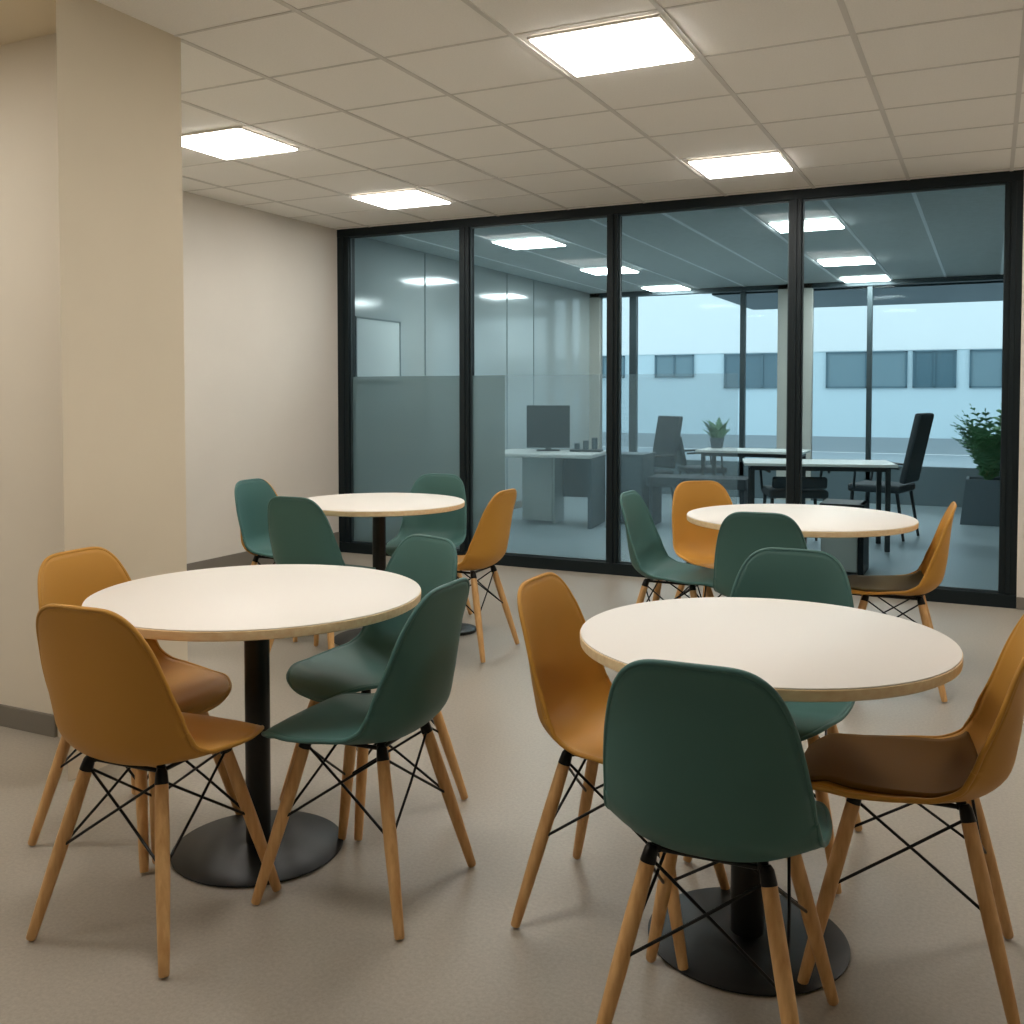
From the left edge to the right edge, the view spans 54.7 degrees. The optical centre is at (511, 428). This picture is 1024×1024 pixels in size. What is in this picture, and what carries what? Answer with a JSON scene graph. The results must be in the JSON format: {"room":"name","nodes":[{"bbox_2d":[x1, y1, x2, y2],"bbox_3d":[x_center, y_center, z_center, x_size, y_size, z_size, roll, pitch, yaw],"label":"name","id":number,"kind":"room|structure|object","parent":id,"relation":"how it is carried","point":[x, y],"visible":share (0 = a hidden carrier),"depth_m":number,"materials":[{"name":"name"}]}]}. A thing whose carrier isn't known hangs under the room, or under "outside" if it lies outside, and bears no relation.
{"room":"office break room","nodes":[
{"label":"office break room","id":0,"kind":"room"},
{"bbox_2d":[0,33,64,736],"bbox_3d":[-2.540,-0.168,4.224,2.150,2.700,0.095,1,2,26],"label":"wall","id":1,"kind":"structure","parent":0,"point":[31,421],"depth_m":3.85,"materials":[{"name":"paint"}]},
{"bbox_2d":[0,704,57,737],"bbox_3d":[-2.559,1.141,4.218,1.760,0.085,0.014,1,2,26],"label":"baseboard","id":2,"kind":"structure","parent":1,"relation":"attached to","point":[41,723],"depth_m":3.90,"materials":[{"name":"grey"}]},
{"bbox_2d":[182,191,589,563],"bbox_3d":[-1.092,-0.344,9.266,0.170,2.700,9.950,1,2,26],"label":"wall","id":3,"kind":"structure","parent":0,"point":[261,313],"depth_m":7.85,"materials":[{"name":"paint"}]},
{"bbox_2d":[187,532,338,570],"bbox_3d":[-2.309,1.016,6.579,0.014,0.170,3.910,1,2,26],"label":"baseboard","id":4,"kind":"structure","parent":3,"relation":"attached to","point":[245,558],"depth_m":7.15,"materials":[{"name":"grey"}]},
{"bbox_2d":[337,237,354,541],"bbox_3d":[-1.393,-0.321,8.322,0.110,2.550,0.112,1,2,26],"label":"trim","id":5,"kind":"structure","parent":3,"relation":"attached to","point":[343,243],"depth_m":8.28,"materials":[{"name":"black metal"}]},
{"bbox_2d":[355,316,400,376],"bbox_3d":[-1.196,-0.699,8.854,0.026,0.560,0.720,1,2,26],"label":"whiteboard","id":6,"kind":"object","parent":3,"relation":"attached to","point":[377,341],"visible":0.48,"depth_m":8.83,"materials":[{"name":"white"}]},
{"bbox_2d":[350,228,459,550],"bbox_3d":[-0.871,-0.312,8.071,1.058,2.560,0.029,1,2,26],"label":"window","id":7,"kind":"structure","parent":3,"relation":"in","point":[404,429],"depth_m":8.13,"materials":[{"name":"clear glass"}]},
{"bbox_2d":[424,253,425,375],"bbox_3d":[-0.842,-0.391,9.627,0.006,2.610,0.012,1,2,26],"label":"trim","id":8,"kind":"structure","parent":3,"relation":"attached to","point":[424,253],"depth_m":9.60,"materials":[{"name":"grey metal"}]},
{"bbox_2d":[459,227,473,551],"bbox_3d":[-0.359,-0.303,7.823,0.084,2.550,0.112,1,2,26],"label":"trim","id":9,"kind":"structure","parent":3,"relation":"attached to","point":[464,232],"depth_m":7.78,"materials":[{"name":"black metal"}]},
{"bbox_2d":[507,274,507,488],"bbox_3d":[-0.055,-0.448,11.255,0.006,2.610,0.012,1,2,26],"label":"trim","id":10,"kind":"structure","parent":3,"relation":"attached to","point":[507,274],"depth_m":11.25,"materials":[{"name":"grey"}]},
{"bbox_2d":[514,500,521,508],"bbox_3d":[-0.163,0.904,11.072,0.012,0.080,5.770,1,2,26],"label":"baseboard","id":11,"kind":"structure","parent":3,"relation":"attached to","point":[518,504],"depth_m":11.55,"materials":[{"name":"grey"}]},
{"bbox_2d":[533,280,533,448],"bbox_3d":[0.263,-0.471,11.912,0.006,2.610,0.012,1,2,26],"label":"trim","id":12,"kind":"structure","parent":3,"relation":"attached to","point":[533,280],"depth_m":11.89,"materials":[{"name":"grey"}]},
{"bbox_2d":[470,216,606,561],"bbox_3d":[0.195,-0.294,7.556,1.150,2.560,0.029,1,2,26],"label":"window","id":13,"kind":"structure","parent":3,"relation":"in","point":[487,392],"depth_m":7.77,"materials":[{"name":"clear glass"}]},
{"bbox_2d":[589,293,602,448],"bbox_3d":[1.151,-0.494,13.588,0.150,2.700,0.110,1,2,26],"label":"column","id":14,"kind":"structure","parent":3,"relation":"attached to","point":[596,303],"depth_m":13.53,"materials":[{"name":"grey paint"}]},
{"bbox_2d":[606,214,621,562],"bbox_3d":[0.749,-0.284,7.288,0.084,2.550,0.112,1,2,26],"label":"window mullion","id":15,"kind":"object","parent":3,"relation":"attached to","point":[612,368],"depth_m":7.25,"materials":[{"name":"black metal"}]},
{"bbox_2d":[618,201,788,563],"bbox_3d":[1.335,-0.275,7.006,1.222,2.560,0.029,1,2,26],"label":"window","id":16,"kind":"structure","parent":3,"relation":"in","point":[779,202],"depth_m":7.22,"materials":[{"name":"clear glass"}]},
{"bbox_2d":[786,199,802,503],"bbox_3d":[1.921,-0.265,6.723,0.084,2.550,0.112,1,2,26],"label":"trim","id":17,"kind":"structure","parent":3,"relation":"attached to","point":[796,205],"depth_m":6.67,"materials":[{"name":"black metal"}]},
{"bbox_2d":[590,274,1003,297],"bbox_3d":[4.670,-1.755,11.861,7.950,0.060,0.140,1,2,26],"label":"trim","id":18,"kind":"structure","parent":3,"relation":"attached to","point":[977,278],"depth_m":12.19,"materials":[{"name":"grey metal"}]},
{"bbox_2d":[0,447,1023,1023],"bbox_3d":[0.681,1.009,10.651,52.000,0.100,28.100,1,2,26],"label":"floor","id":19,"kind":"structure","parent":0,"point":[320,948],"depth_m":2.67,"materials":[{"name":"plastic"}]},
{"bbox_2d":[56,0,187,781],"bbox_3d":[-2.377,-0.162,4.078,2.170,2.700,0.567,1,2,26],"label":"wall pier","id":20,"kind":"object","parent":19,"relation":"on","point":[119,73],"visible":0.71,"depth_m":3.58,"materials":[{"name":"paint"}]},
{"bbox_2d":[28,547,240,872],"bbox_3d":[-1.140,0.802,3.005,0.506,0.843,0.435,1,2,23],"label":"dining chair","id":21,"kind":"object","parent":19,"relation":"on","point":[70,577],"visible":0.48,"depth_m":3.02,"materials":[{"name":"orange plastic"}]},
{"bbox_2d":[26,604,280,977],"bbox_3d":[-0.901,0.819,2.510,0.435,0.843,0.506,1,2,22],"label":"dining chair","id":22,"kind":"object","parent":19,"relation":"on","point":[112,699],"visible":1,"depth_m":2.31,"materials":[{"name":"orange plastic"}]},
{"bbox_2d":[79,755,94,771],"bbox_3d":[-1.052,0.828,2.451,0.035,0.043,0.036,1,2,22],"label":"socket","id":23,"kind":"object","parent":22,"relation":"attached to","point":[87,765],"depth_m":2.44,"materials":[{"name":"black metal"}]},
{"bbox_2d":[154,768,168,784],"bbox_3d":[-0.836,0.832,2.362,0.035,0.042,0.035,1,2,22],"label":"socket","id":24,"kind":"object","parent":22,"relation":"attached to","point":[161,774],"depth_m":2.35,"materials":[{"name":"black metal"}]},
{"bbox_2d":[220,748,231,753],"bbox_3d":[-0.747,0.824,2.578,0.035,0.043,0.036,1,2,22],"label":"socket","id":25,"kind":"object","parent":22,"relation":"attached to","point":[229,751],"depth_m":2.57,"materials":[{"name":"black metal"}]},
{"bbox_2d":[82,564,420,887],"bbox_3d":[-0.744,0.853,2.917,0.952,0.749,0.952,1,2,26],"label":"round table","id":26,"kind":"object","parent":19,"relation":"on","point":[254,605],"visible":0.9,"depth_m":2.85,"materials":[{"name":"white laminate"}]},
{"bbox_2d":[234,478,297,641],"bbox_3d":[-1.274,0.713,5.563,0.515,0.843,0.448,1,2,25],"label":"dining chair","id":27,"kind":"object","parent":19,"relation":"on","point":[252,496],"visible":0.51,"depth_m":5.62,"materials":[{"name":"teal plastic"}]},
{"bbox_2d":[252,555,258,561],"bbox_3d":[-1.423,0.722,5.498,0.035,0.042,0.035,1,2,25],"label":"socket","id":28,"kind":"object","parent":27,"relation":"attached to","point":[256,558],"depth_m":5.49,"materials":[{"name":"black metal"}]},
{"bbox_2d":[267,496,375,650],"bbox_3d":[-0.941,0.735,4.920,0.435,0.843,0.506,1,2,25],"label":"dining chair","id":29,"kind":"object","parent":19,"relation":"on","point":[300,532],"visible":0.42,"depth_m":4.70,"materials":[{"name":"green plastic"}]},
{"bbox_2d":[251,577,475,939],"bbox_3d":[-0.387,0.814,2.665,0.506,0.843,0.435,1,2,23],"label":"dining chair","id":30,"kind":"object","parent":19,"relation":"on","point":[415,685],"visible":1,"depth_m":2.55,"materials":[{"name":"green plastic"}]},
{"bbox_2d":[298,743,310,749],"bbox_3d":[-0.544,0.823,2.606,0.035,0.042,0.035,1,2,23],"label":"socket","id":31,"kind":"object","parent":30,"relation":"attached to","point":[301,746],"depth_m":2.59,"materials":[{"name":"black metal"}]},
{"bbox_2d":[376,745,388,761],"bbox_3d":[-0.329,0.826,2.514,0.036,0.043,0.035,1,2,23],"label":"socket","id":32,"kind":"object","parent":30,"relation":"attached to","point":[382,755],"depth_m":2.51,"materials":[{"name":"black metal"}]},
{"bbox_2d":[420,722,432,733],"bbox_3d":[-0.237,0.819,2.728,0.035,0.042,0.035,1,2,23],"label":"socket","id":33,"kind":"object","parent":30,"relation":"attached to","point":[427,728],"depth_m":2.72,"materials":[{"name":"black metal"}]},
{"bbox_2d":[279,534,467,840],"bbox_3d":[-0.448,0.794,3.227,0.435,0.843,0.506,2,3,45],"label":"dining chair","id":34,"kind":"object","parent":19,"relation":"on","point":[359,664],"visible":0.63,"depth_m":3.27,"materials":[{"name":"teal plastic"}]},
{"bbox_2d":[308,493,464,645],"bbox_3d":[-0.721,0.767,5.375,0.928,0.749,0.928,1,2,26],"label":"round table","id":35,"kind":"object","parent":19,"relation":"on","point":[378,506],"visible":0.6,"depth_m":5.33,"materials":[{"name":"white laminate"}]},
{"bbox_2d":[386,474,471,614],"bbox_3d":[-0.504,0.704,5.806,0.435,0.843,0.506,1,2,16],"label":"dining chair","id":36,"kind":"object","parent":19,"relation":"on","point":[451,525],"visible":0.43,"depth_m":5.99,"materials":[{"name":"green plastic"}]},
{"bbox_2d":[456,576,475,635],"bbox_3d":[-0.322,0.951,5.556,0.250,0.369,0.250,1,2,26],"label":"pedestal foot","id":37,"kind":"object","parent":19,"relation":"on","point":[466,629],"visible":0.23,"depth_m":5.52,"materials":[{"name":"black metal"}]},
{"bbox_2d":[457,489,519,662],"bbox_3d":[-0.248,0.727,5.145,0.506,0.843,0.435,1,2,25],"label":"dining chair","id":38,"kind":"object","parent":19,"relation":"on","point":[488,545],"visible":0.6,"depth_m":4.97,"materials":[{"name":"orange plastic"}]},
{"bbox_2d":[470,571,476,578],"bbox_3d":[-0.194,0.740,4.992,0.036,0.043,0.035,1,2,25],"label":"socket","id":39,"kind":"object","parent":38,"relation":"attached to","point":[472,573],"depth_m":4.98,"materials":[{"name":"black metal"}]},
{"bbox_2d":[490,565,496,571],"bbox_3d":[-0.096,0.732,5.204,0.035,0.042,0.035,1,2,25],"label":"socket","id":40,"kind":"object","parent":38,"relation":"attached to","point":[493,568],"depth_m":5.19,"materials":[{"name":"black metal"}]},
{"bbox_2d":[505,449,605,528],"bbox_3d":[0.371,0.606,10.150,1.080,0.740,0.800,1,2,18],"label":"office desk","id":41,"kind":"object","parent":19,"relation":"on","point":[548,477],"visible":0.89,"depth_m":10.18,"materials":[{"name":"white"}]},
{"bbox_2d":[527,405,569,450],"bbox_3d":[0.377,-0.006,10.285,0.450,0.470,0.160,0,2,4],"label":"monitor","id":42,"kind":"object","parent":41,"relation":"on","point":[548,426],"visible":1,"depth_m":10.27,"materials":[{"name":"black plastic"}]},
{"bbox_2d":[569,438,602,451],"bbox_3d":[0.763,0.164,10.148,0.320,0.140,0.180,1,2,14],"label":"desk tray","id":43,"kind":"object","parent":41,"relation":"on","point":[594,440],"visible":1,"depth_m":10.13,"materials":[{"name":"grey plastic"}]},
{"bbox_2d":[574,443,579,448],"bbox_3d":[0.671,0.182,10.193,0.060,0.060,0.060,1,2,14],"label":"pot","id":44,"kind":"object","parent":43,"relation":"on","point":[576,445],"depth_m":10.17,"materials":[{"name":"blue stone"}]},
{"bbox_2d":[569,449,602,451],"bbox_3d":[0.763,0.224,10.150,0.320,0.020,0.180,1,2,14],"label":"tray","id":45,"kind":"object","parent":43,"relation":"on","point":[572,450],"depth_m":10.08,"materials":[{"name":"grey plastic"}]},
{"bbox_2d":[583,440,588,448],"bbox_3d":[0.758,0.168,10.170,0.060,0.090,0.060,1,2,14],"label":"pot","id":46,"kind":"object","parent":43,"relation":"on","point":[585,442],"depth_m":10.15,"materials":[{"name":"blue stone"}]},
{"bbox_2d":[592,438,596,449],"bbox_3d":[0.846,0.154,10.148,0.060,0.120,0.060,1,2,14],"label":"pot","id":47,"kind":"object","parent":43,"relation":"on","point":[594,440],"depth_m":10.12,"materials":[{"name":"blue stone"}]},
{"bbox_2d":[511,572,729,970],"bbox_3d":[0.286,0.818,2.546,0.506,0.843,0.435,1,2,26],"label":"dining chair","id":48,"kind":"object","parent":19,"relation":"on","point":[571,689],"visible":0.53,"depth_m":2.62,"materials":[{"name":"orange plastic"}]},
{"bbox_2d":[558,749,571,766],"bbox_3d":[0.134,0.827,2.490,0.035,0.042,0.035,1,2,26],"label":"socket","id":49,"kind":"object","parent":48,"relation":"attached to","point":[565,758],"depth_m":2.48,"materials":[{"name":"black metal"}]},
{"bbox_2d":[629,296,637,451],"bbox_3d":[1.640,-0.487,13.369,0.100,2.700,0.080,1,2,26],"label":"trim","id":50,"kind":"structure","parent":19,"relation":"on","point":[633,310],"depth_m":13.33,"materials":[{"name":"grey metal"}]},
{"bbox_2d":[621,452,655,522],"bbox_3d":[1.248,0.603,10.249,0.360,0.700,0.425,1,2,26],"label":"storage cabinet","id":51,"kind":"object","parent":19,"relation":"on","point":[636,467],"visible":0.51,"depth_m":10.05,"materials":[{"name":"grey laminate"}]},
{"bbox_2d":[620,490,713,603],"bbox_3d":[0.798,0.738,4.847,0.506,0.843,0.435,1,2,26],"label":"dining chair","id":52,"kind":"object","parent":19,"relation":"on","point":[649,557],"visible":0.83,"depth_m":4.95,"materials":[{"name":"green plastic"}]},
{"bbox_2d":[642,578,648,586],"bbox_3d":[0.645,0.747,4.792,0.035,0.042,0.035,1,2,26],"label":"socket","id":53,"kind":"object","parent":52,"relation":"attached to","point":[645,583],"depth_m":4.78,"materials":[{"name":"black metal"}]},
{"bbox_2d":[689,585,695,590],"bbox_3d":[0.856,0.750,4.689,0.036,0.043,0.035,1,2,26],"label":"socket","id":54,"kind":"object","parent":52,"relation":"attached to","point":[691,587],"depth_m":4.68,"materials":[{"name":"black metal"}]},
{"bbox_2d":[653,416,682,501],"bbox_3d":[1.515,0.408,10.799,0.630,1.088,0.464,-1,2,-34],"label":"office chair","id":55,"kind":"object","parent":19,"relation":"on","point":[668,429],"visible":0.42,"depth_m":10.85,"materials":[{"name":"grey fabric"}]},
{"bbox_2d":[646,474,747,524],"bbox_3d":[1.884,0.733,9.959,0.980,0.500,0.440,1,2,22],"label":"desk","id":56,"kind":"object","parent":19,"relation":"on","point":[655,482],"visible":0.59,"depth_m":9.87,"materials":[{"name":"grey laminate"}]},
{"bbox_2d":[676,436,726,489],"bbox_3d":[2.136,0.505,11.402,0.580,0.853,0.504,0,2,-4],"label":"office chair","id":57,"kind":"object","parent":19,"relation":"on","point":[683,467],"visible":0.55,"depth_m":11.19,"materials":[{"name":"grey fabric"}]},
{"bbox_2d":[672,481,732,598],"bbox_3d":[1.107,0.721,5.316,0.435,0.843,0.506,-1,2,-15],"label":"dining chair","id":58,"kind":"object","parent":19,"relation":"on","point":[695,544],"visible":0.43,"depth_m":5.49,"materials":[{"name":"orange plastic"}]},
{"bbox_2d":[596,659,838,1023],"bbox_3d":[0.425,0.836,2.025,0.435,0.843,0.506,1,2,24],"label":"dining chair","id":59,"kind":"object","parent":19,"relation":"on","point":[701,761],"visible":1,"depth_m":1.83,"materials":[{"name":"green plastic"}]},
{"bbox_2d":[640,842,657,864],"bbox_3d":[0.272,0.845,1.969,0.035,0.043,0.036,1,2,24],"label":"socket","id":60,"kind":"object","parent":59,"relation":"attached to","point":[649,854],"depth_m":1.96,"materials":[{"name":"black metal"}]},
{"bbox_2d":[759,864,777,887],"bbox_3d":[0.486,0.849,1.875,0.035,0.042,0.035,1,2,24],"label":"socket","id":61,"kind":"object","parent":59,"relation":"attached to","point":[768,879],"depth_m":1.87,"materials":[{"name":"black metal"}]},
{"bbox_2d":[739,291,746,496],"bbox_3d":[2.966,-0.465,12.729,0.065,2.700,0.080,1,2,26],"label":"trim","id":62,"kind":"structure","parent":19,"relation":"on","point":[743,294],"depth_m":12.69,"materials":[{"name":"grey metal"}]},
{"bbox_2d":[695,447,811,503],"bbox_3d":[2.561,0.594,10.506,1.100,0.740,0.600,1,2,26],"label":"meeting table","id":63,"kind":"object","parent":19,"relation":"on","point":[727,452],"visible":0.51,"depth_m":10.38,"materials":[{"name":"white"}]},
{"bbox_2d":[702,416,729,447],"bbox_3d":[2.235,0.037,10.801,0.285,0.350,0.340,1,2,26],"label":"potted plant","id":64,"kind":"object","parent":63,"relation":"on","point":[717,432],"visible":1,"depth_m":10.77,"materials":[{"name":"green plant"}]},
{"bbox_2d":[713,512,806,596],"bbox_3d":[1.107,0.757,4.309,0.435,0.843,0.506,1,2,22],"label":"dining chair","id":65,"kind":"object","parent":19,"relation":"on","point":[740,534],"visible":0.3,"depth_m":4.10,"materials":[{"name":"green plastic"}]},
{"bbox_2d":[580,597,962,996],"bbox_3d":[0.606,0.871,2.404,0.882,0.749,0.882,1,2,26],"label":"round table","id":66,"kind":"object","parent":19,"relation":"on","point":[806,651],"visible":0.84,"depth_m":2.33,"materials":[{"name":"white laminate"}]},
{"bbox_2d":[683,547,862,893],"bbox_3d":[0.778,0.806,2.901,0.435,0.843,0.506,1,2,26],"label":"dining chair","id":67,"kind":"object","parent":19,"relation":"on","point":[807,575],"visible":0.32,"depth_m":3.06,"materials":[{"name":"green plastic"}]},
{"bbox_2d":[759,470,829,540],"bbox_3d":[2.493,0.684,8.738,0.564,0.681,0.530,0,2,6],"label":"office chair","id":68,"kind":"object","parent":19,"relation":"on","point":[812,487],"visible":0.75,"depth_m":8.51,"materials":[{"name":"grey fabric"}]},
{"bbox_2d":[776,284,813,500],"bbox_3d":[3.551,-0.454,12.430,0.420,2.700,0.110,1,2,26],"label":"column","id":69,"kind":"structure","parent":19,"relation":"on","point":[808,323],"depth_m":12.37,"materials":[{"name":"grey paint"}]},
{"bbox_2d":[687,504,918,544],"bbox_3d":[1.367,0.790,4.726,1.054,0.749,1.054,1,2,26],"label":"round table","id":70,"kind":"object","parent":19,"relation":"on","point":[814,521],"visible":0.51,"depth_m":4.62,"materials":[{"name":"white laminate"}]},
{"bbox_2d":[743,458,897,551],"bbox_3d":[2.667,0.657,8.679,1.250,0.740,0.620,0,2,12],"label":"meeting table","id":71,"kind":"object","parent":19,"relation":"on","point":[878,466],"visible":0.81,"depth_m":8.46,"materials":[{"name":"white"}]},
{"bbox_2d":[819,499,869,574],"bbox_3d":[2.501,0.811,7.448,0.315,0.520,0.370,1,2,26],"label":"base cabinet","id":72,"kind":"object","parent":19,"relation":"on","point":[852,553],"visible":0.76,"depth_m":7.30,"materials":[{"name":"white"}]},
{"bbox_2d":[865,286,872,500],"bbox_3d":[4.350,-0.441,12.061,0.060,2.700,0.080,1,2,26],"label":"trim","id":73,"kind":"structure","parent":19,"relation":"on","point":[869,288],"depth_m":12.02,"materials":[{"name":"grey metal"}]},
{"bbox_2d":[848,413,933,541],"bbox_3d":[3.516,0.430,9.187,0.644,1.156,0.544,2,3,38],"label":"office chair","id":74,"kind":"object","parent":19,"relation":"on","point":[922,423],"visible":0.79,"depth_m":9.00,"materials":[{"name":"grey fabric"}]},
{"bbox_2d":[848,501,956,701],"bbox_3d":[1.740,0.749,4.519,0.516,0.843,0.435,1,2,22],"label":"dining chair","id":75,"kind":"object","parent":19,"relation":"on","point":[930,573],"visible":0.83,"depth_m":4.41,"materials":[{"name":"orange plastic"}]},
{"bbox_2d":[861,595,868,601],"bbox_3d":[1.589,0.758,4.454,0.035,0.042,0.035,1,2,22],"label":"socket","id":76,"kind":"object","parent":75,"relation":"attached to","point":[865,598],"depth_m":4.44,"materials":[{"name":"black metal"}]},
{"bbox_2d":[917,596,924,604],"bbox_3d":[1.806,0.761,4.367,0.036,0.043,0.035,1,2,22],"label":"socket","id":77,"kind":"object","parent":75,"relation":"attached to","point":[920,600],"depth_m":4.36,"materials":[{"name":"black metal"}]},
{"bbox_2d":[797,614,1023,1023],"bbox_3d":[0.933,0.827,2.309,0.516,0.843,0.435,1,2,25],"label":"dining chair","id":78,"kind":"object","parent":19,"relation":"on","point":[964,765],"visible":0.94,"depth_m":2.23,"materials":[{"name":"orange plastic"}]},
{"bbox_2d":[846,798,861,805],"bbox_3d":[0.779,0.835,2.252,0.035,0.042,0.035,1,2,25],"label":"socket","id":79,"kind":"object","parent":78,"relation":"attached to","point":[849,801],"depth_m":2.24,"materials":[{"name":"black metal"}]},
{"bbox_2d":[959,803,976,822],"bbox_3d":[0.992,0.839,2.155,0.036,0.043,0.035,1,2,25],"label":"socket","id":80,"kind":"object","parent":78,"relation":"attached to","point":[966,812],"depth_m":2.15,"materials":[{"name":"black metal"}]},
{"bbox_2d":[951,403,1000,526],"bbox_3d":[4.923,0.324,10.181,0.759,1.301,0.787,1,2,26],"label":"potted fern","id":81,"kind":"object","parent":19,"relation":"on","point":[981,499],"visible":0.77,"depth_m":10.05,"materials":[{"name":"green plant"}]},
{"bbox_2d":[0,0,1023,293],"bbox_3d":[0.912,-1.567,4.366,8.600,0.112,17.150,1,2,26],"label":"ceiling","id":82,"kind":"structure","parent":0,"point":[291,42],"depth_m":5.00,"materials":[{"name":"tile"}]},
{"bbox_2d":[182,126,298,159],"bbox_3d":[-1.522,-1.548,5.387,0.525,0.018,0.490,1,2,26],"label":"recessed light","id":83,"kind":"object","parent":82,"relation":"in","point":[234,142],"visible":0.83,"depth_m":5.34,"materials":[{"name":"white plastic"}]},
{"bbox_2d":[351,188,451,208],"bbox_3d":[-0.768,-1.602,6.924,0.525,0.018,0.490,1,2,26],"label":"recessed light","id":84,"kind":"object","parent":82,"relation":"in","point":[407,198],"visible":1,"depth_m":6.88,"materials":[{"name":"white plastic"}]},
{"bbox_2d":[491,237,566,249],"bbox_3d":[0.156,-1.672,8.941,0.525,0.018,0.490,1,2,26],"label":"recessed light","id":85,"kind":"object","parent":82,"relation":"in","point":[534,242],"visible":1,"depth_m":8.89,"materials":[{"name":"white plastic"}]},
{"bbox_2d":[174,0,1023,228],"bbox_3d":[-0.245,-1.427,1.663,7.930,0.005,10.870,1,2,26],"label":"grid","id":86,"kind":"object","parent":82,"relation":"attached to","point":[655,3],"visible":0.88,"depth_m":4.71,"materials":[{"name":"white metal"}]},
{"bbox_2d":[579,266,639,274],"bbox_3d":[1.078,-1.741,10.919,0.525,0.018,0.490,1,2,26],"label":"recessed light","id":87,"kind":"object","parent":82,"relation":"in","point":[601,270],"visible":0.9,"depth_m":10.83,"materials":[{"name":"white plastic"}]},
{"bbox_2d":[527,14,695,76],"bbox_3d":[0.401,-1.496,3.896,0.525,0.018,0.490,1,2,26],"label":"recessed light","id":88,"kind":"object","parent":82,"relation":"in","point":[649,40],"visible":1,"depth_m":3.85,"materials":[{"name":"white plastic"}]},
{"bbox_2d":[640,285,690,291],"bbox_3d":[1.983,-1.805,12.746,0.525,0.018,0.490,1,2,26],"label":"recessed light","id":89,"kind":"object","parent":82,"relation":"in","point":[668,287],"visible":1,"depth_m":12.68,"materials":[{"name":"white plastic"}]},
{"bbox_2d":[687,150,793,178],"bbox_3d":[1.366,-1.566,5.894,0.525,0.018,0.490,1,2,26],"label":"recessed light","id":90,"kind":"object","parent":82,"relation":"in","point":[768,161],"visible":1,"depth_m":5.83,"materials":[{"name":"white plastic"}]},
{"bbox_2d":[768,217,844,232],"bbox_3d":[2.379,-1.639,7.980,0.525,0.018,0.490,1,2,26],"label":"recessed light","id":91,"kind":"object","parent":82,"relation":"in","point":[828,223],"visible":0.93,"depth_m":7.89,"materials":[{"name":"white plastic"}]},
{"bbox_2d":[816,256,875,266],"bbox_3d":[3.437,-1.715,10.169,0.525,0.018,0.490,1,2,26],"label":"recessed light","id":92,"kind":"object","parent":82,"relation":"in","point":[868,259],"visible":1,"depth_m":10.09,"materials":[{"name":"white plastic"}]},
{"bbox_2d":[839,275,890,282],"bbox_3d":[4.171,-1.768,11.690,0.525,0.018,0.490,1,2,26],"label":"recessed light","id":93,"kind":"object","parent":82,"relation":"in","point":[871,277],"visible":1,"depth_m":11.58,"materials":[{"name":"white plastic"}]},
{"bbox_2d":[654,459,999,506],"bbox_3d":[4.983,0.688,11.823,7.280,0.460,0.130,1,2,26],"label":"sill","id":94,"kind":"structure","parent":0,"point":[935,486],"depth_m":11.92,"materials":[{"name":"grey paint"}]},
{"bbox_2d":[712,281,1002,309],"bbox_3d":[6.446,-1.792,12.490,7.300,0.130,2.500,1,2,26],"label":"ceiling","id":95,"kind":"structure","parent":0,"point":[986,290],"depth_m":12.97,"materials":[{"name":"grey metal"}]},
{"bbox_2d":[960,476,999,526],"bbox_3d":[4.913,0.744,10.208,0.520,0.460,0.520,1,2,26],"label":"planter","id":96,"kind":"object","parent":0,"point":[981,499],"depth_m":10.03,"materials":[{"name":"grey stone"}]},
{"bbox_2d":[1016,201,1023,597],"bbox_3d":[4.475,-0.212,5.509,2.935,2.700,0.140,1,2,26],"label":"wall","id":97,"kind":"structure","parent":0,"point":[1020,538],"depth_m":6.09,"materials":[{"name":"paint"}]},
{"bbox_2d":[337,170,1023,608],"bbox_3d":[0.846,-0.273,7.249,5.115,2.700,0.120,1,2,26],"label":"glass partition frame","id":98,"kind":"structure","parent":97,"relation":"attached to","point":[955,596],"depth_m":7.02,"materials":[{"name":"black"}]},
{"bbox_2d":[800,183,1005,592],"bbox_3d":[2.511,-0.255,6.437,1.230,2.560,0.025,1,2,26],"label":"window","id":99,"kind":"structure","parent":97,"relation":"in","point":[996,184],"depth_m":6.53,"materials":[{"name":"clear glass"}]},
{"bbox_2d":[998,180,1023,594],"bbox_3d":[3.101,-0.245,6.153,0.100,2.550,0.112,1,2,26],"label":"window mullion","id":100,"kind":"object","parent":97,"relation":"attached to","point":[1014,190],"depth_m":6.11,"materials":[{"name":"black metal"}]},
{"bbox_2d":[1016,597,1023,609],"bbox_3d":[4.396,1.101,5.507,2.835,0.075,0.014,1,2,26],"label":"baseboard","id":101,"kind":"structure","parent":97,"relation":"attached to","point":[1019,600],"depth_m":6.11,"materials":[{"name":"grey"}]},
{"label":"outside","id":102,"kind":"structure","parent":0,"visible":0},
{"bbox_2d":[602,294,1002,454],"bbox_3d":[7.044,-2.989,23.699,52.000,7.020,1.030,1,2,26],"label":"office building","id":103,"kind":"structure","parent":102,"point":[939,359],"depth_m":23.08,"materials":[{"name":"white concrete"}]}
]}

